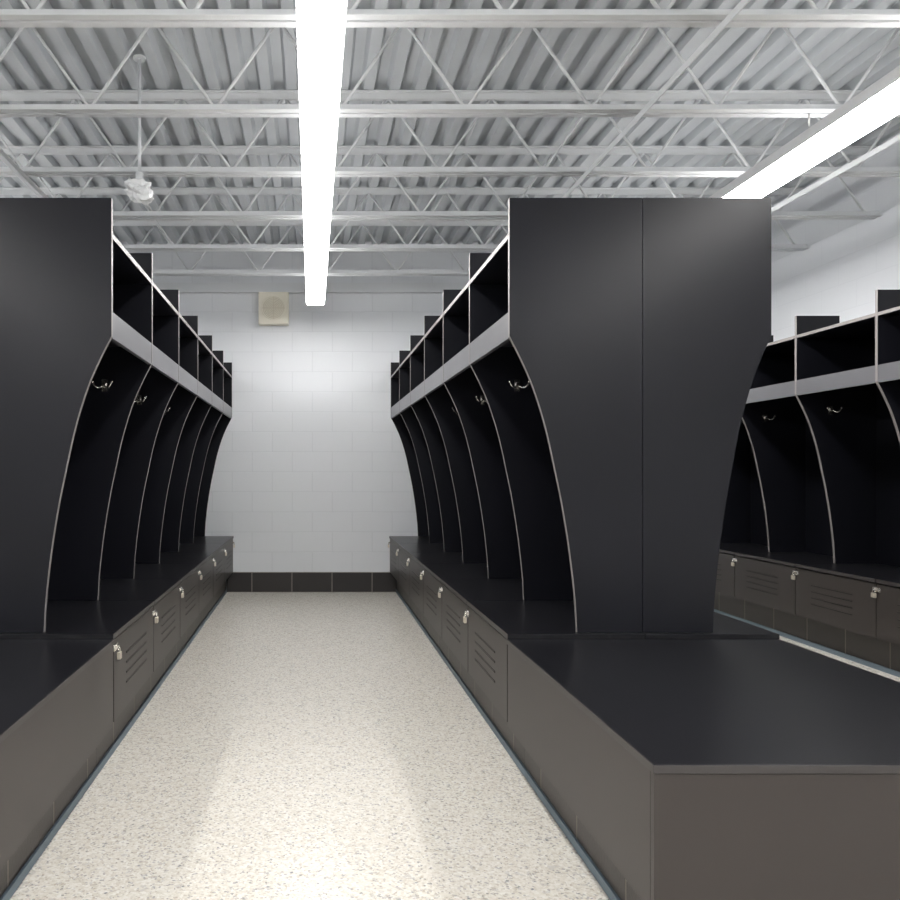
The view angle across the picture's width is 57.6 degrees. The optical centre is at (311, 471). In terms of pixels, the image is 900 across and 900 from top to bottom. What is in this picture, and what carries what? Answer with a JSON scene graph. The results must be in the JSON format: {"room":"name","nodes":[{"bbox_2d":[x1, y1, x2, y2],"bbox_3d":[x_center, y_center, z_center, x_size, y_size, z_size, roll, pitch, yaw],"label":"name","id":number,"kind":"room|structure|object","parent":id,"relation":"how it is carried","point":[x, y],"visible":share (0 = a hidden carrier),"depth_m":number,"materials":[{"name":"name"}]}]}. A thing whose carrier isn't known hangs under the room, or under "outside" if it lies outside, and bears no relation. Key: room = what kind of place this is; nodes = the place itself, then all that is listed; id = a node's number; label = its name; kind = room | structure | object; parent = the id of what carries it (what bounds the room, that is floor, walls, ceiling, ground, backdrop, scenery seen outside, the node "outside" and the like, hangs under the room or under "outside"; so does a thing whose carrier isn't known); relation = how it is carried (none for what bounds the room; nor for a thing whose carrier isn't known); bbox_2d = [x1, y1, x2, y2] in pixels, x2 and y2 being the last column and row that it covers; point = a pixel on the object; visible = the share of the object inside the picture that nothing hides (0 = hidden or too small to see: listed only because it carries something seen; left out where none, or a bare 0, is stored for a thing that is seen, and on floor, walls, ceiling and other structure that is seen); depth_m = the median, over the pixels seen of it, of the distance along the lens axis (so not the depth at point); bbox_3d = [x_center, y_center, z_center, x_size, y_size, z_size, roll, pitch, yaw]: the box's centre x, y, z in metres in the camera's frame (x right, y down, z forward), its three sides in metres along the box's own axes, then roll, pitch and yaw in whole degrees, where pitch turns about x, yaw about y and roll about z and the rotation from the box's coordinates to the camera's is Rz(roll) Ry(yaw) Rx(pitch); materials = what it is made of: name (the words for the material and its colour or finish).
{"room":"changing room","nodes":[
{"label":"changing room","id":0,"kind":"room"},
{"bbox_2d":[122,242,493,571],"bbox_3d":[0.000,-0.580,8.050,8.100,3.560,0.100,0,0,0],"label":"wall","id":1,"kind":"structure","parent":0,"point":[311,473],"depth_m":8.00,"materials":[{"name":"white paint"}]},
{"bbox_2d":[258,292,288,325],"bbox_3d":[-0.380,-1.620,7.946,0.300,0.320,0.106,0,0,0],"label":"wall speaker","id":2,"kind":"object","parent":1,"relation":"attached to","point":[273,307],"visible":1,"depth_m":7.90,"materials":[{"name":"beige plastic"}]},
{"bbox_2d":[261,296,285,319],"bbox_3d":[-0.380,-1.620,7.898,0.238,0.238,0.009,0,0,0],"label":"grille","id":3,"kind":"object","parent":2,"relation":"attached to","point":[272,307],"depth_m":7.90,"materials":[{"name":"beige plastic"}]},
{"bbox_2d":[154,283,466,292],"bbox_3d":[0.000,-1.837,7.965,7.896,0.105,0.069,0,0,0],"label":"trim","id":4,"kind":"structure","parent":1,"relation":"attached to","point":[182,287],"depth_m":7.99,"materials":[{"name":"white metal"}]},
{"bbox_2d":[226,572,396,591],"bbox_3d":[0.000,1.100,7.994,1.710,0.200,0.012,0,0,0],"label":"baseboard","id":5,"kind":"structure","parent":1,"relation":"attached to","point":[237,581],"depth_m":7.99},
{"bbox_2d":[113,220,507,275],"bbox_3d":[0.000,-2.017,7.200,7.896,0.483,0.090,0,0,0],"label":"joist","id":6,"kind":"object","parent":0,"point":[364,223],"depth_m":7.19,"materials":[{"name":"white metal"}]},
{"bbox_2d":[0,187,808,250],"bbox_3d":[0.000,-2.017,6.390,7.896,0.483,0.090,0,0,0],"label":"joist","id":7,"kind":"object","parent":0,"point":[288,191],"depth_m":6.38,"materials":[{"name":"white metal"}]},
{"bbox_2d":[0,146,882,219],"bbox_3d":[0.000,-2.017,5.580,7.896,0.483,0.090,0,0,0],"label":"joist","id":8,"kind":"object","parent":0,"point":[16,150],"depth_m":5.57,"materials":[{"name":"white metal"}]},
{"bbox_2d":[0,0,899,243],"bbox_3d":[0.000,-2.320,2.000,8.100,0.120,12.200,0,0,0],"label":"ceiling","id":9,"kind":"structure","parent":0,"point":[89,57],"depth_m":4.72,"materials":[{"name":"white metal"}]},
{"bbox_2d":[0,148,47,197],"bbox_3d":[-1.720,-1.758,1.965,0.032,0.033,11.910,0,0,0],"label":"joist bridging","id":10,"kind":"object","parent":9,"relation":"attached to","point":[4,157],"visible":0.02,"depth_m":4.74,"materials":[{"name":"white metal"}]},
{"bbox_2d":[124,54,153,204],"bbox_3d":[-0.942,-1.860,4.370,0.162,0.798,0.157,0,0,0],"label":"pendant light","id":11,"kind":"object","parent":9,"relation":"hanging from","point":[138,190],"visible":1,"depth_m":4.34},
{"bbox_2d":[296,0,346,304],"bbox_3d":[0.032,-1.661,2.065,0.173,0.227,10.726,0,0,0],"label":"ceiling light","id":12,"kind":"object","parent":9,"relation":"hanging from","point":[321,24],"visible":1,"depth_m":3.51,"materials":[{"name":"white plastic"}]},
{"bbox_2d":[562,0,749,197],"bbox_3d":[1.630,-1.758,1.965,0.032,0.033,11.910,0,0,0],"label":"joist bridging","id":13,"kind":"object","parent":9,"relation":"attached to","point":[742,3],"visible":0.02,"depth_m":3.64,"materials":[{"name":"white metal"}]},
{"bbox_2d":[708,65,899,197],"bbox_3d":[2.460,-1.661,2.065,0.198,0.227,10.726,0,0,0],"label":"ceiling light","id":14,"kind":"object","parent":9,"relation":"hanging from","point":[879,102],"visible":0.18,"depth_m":3.77,"materials":[{"name":"white plastic"}]},
{"bbox_2d":[771,134,899,212],"bbox_3d":[3.100,-1.758,1.965,0.032,0.033,11.910,0,0,0],"label":"joist bridging","id":15,"kind":"object","parent":9,"relation":"attached to","point":[895,139],"visible":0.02,"depth_m":4.68,"materials":[{"name":"white metal"}]},
{"bbox_2d":[0,0,899,27],"bbox_3d":[0.000,-2.017,3.150,7.896,0.483,0.090,0,0,0],"label":"joist","id":16,"kind":"object","parent":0,"point":[38,17],"depth_m":3.14,"materials":[{"name":"white metal"}]},
{"bbox_2d":[0,28,899,116],"bbox_3d":[0.000,-2.017,3.960,7.896,0.483,0.090,0,0,0],"label":"joist","id":17,"kind":"object","parent":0,"point":[219,109],"depth_m":3.95,"materials":[{"name":"white metal"}]},
{"bbox_2d":[0,90,899,176],"bbox_3d":[0.000,-2.017,4.770,7.896,0.483,0.090,0,0,0],"label":"joist","id":18,"kind":"object","parent":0,"point":[5,95],"depth_m":4.76,"materials":[{"name":"white metal"}]},
{"bbox_2d":[10,592,899,899],"bbox_3d":[0.000,1.250,2.000,8.100,0.100,12.200,0,0,0],"label":"floor","id":19,"kind":"structure","parent":0,"point":[302,745],"depth_m":3.07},
{"bbox_2d":[0,198,234,899],"bbox_3d":[-1.317,0.055,4.888,1.103,2.290,6.183,0,0,0],"label":"lockers","id":20,"kind":"object","parent":19,"relation":"on","point":[116,413],"visible":1,"depth_m":3.18,"materials":[{"name":"black laminate"}]},
{"bbox_2d":[388,198,899,899],"bbox_3d":[1.306,0.055,4.888,1.103,2.290,6.183,0,0,0],"label":"lockers","id":21,"kind":"object","parent":19,"relation":"on","point":[567,423],"visible":1,"depth_m":3.18,"materials":[{"name":"black laminate"}]},
{"bbox_2d":[714,290,899,676],"bbox_3d":[3.648,0.055,4.365,0.599,2.290,7.230,0,0,0],"label":"lockers","id":22,"kind":"object","parent":19,"relation":"on","point":[809,551],"visible":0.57,"depth_m":5.58,"materials":[{"name":"black laminate"}]},
{"bbox_2d":[771,132,899,341],"bbox_3d":[4.000,-0.580,2.000,0.100,3.560,12.000,0,0,0],"label":"wall","id":23,"kind":"structure","parent":0,"point":[842,268],"depth_m":6.01,"materials":[{"name":"white paint"}]}
]}

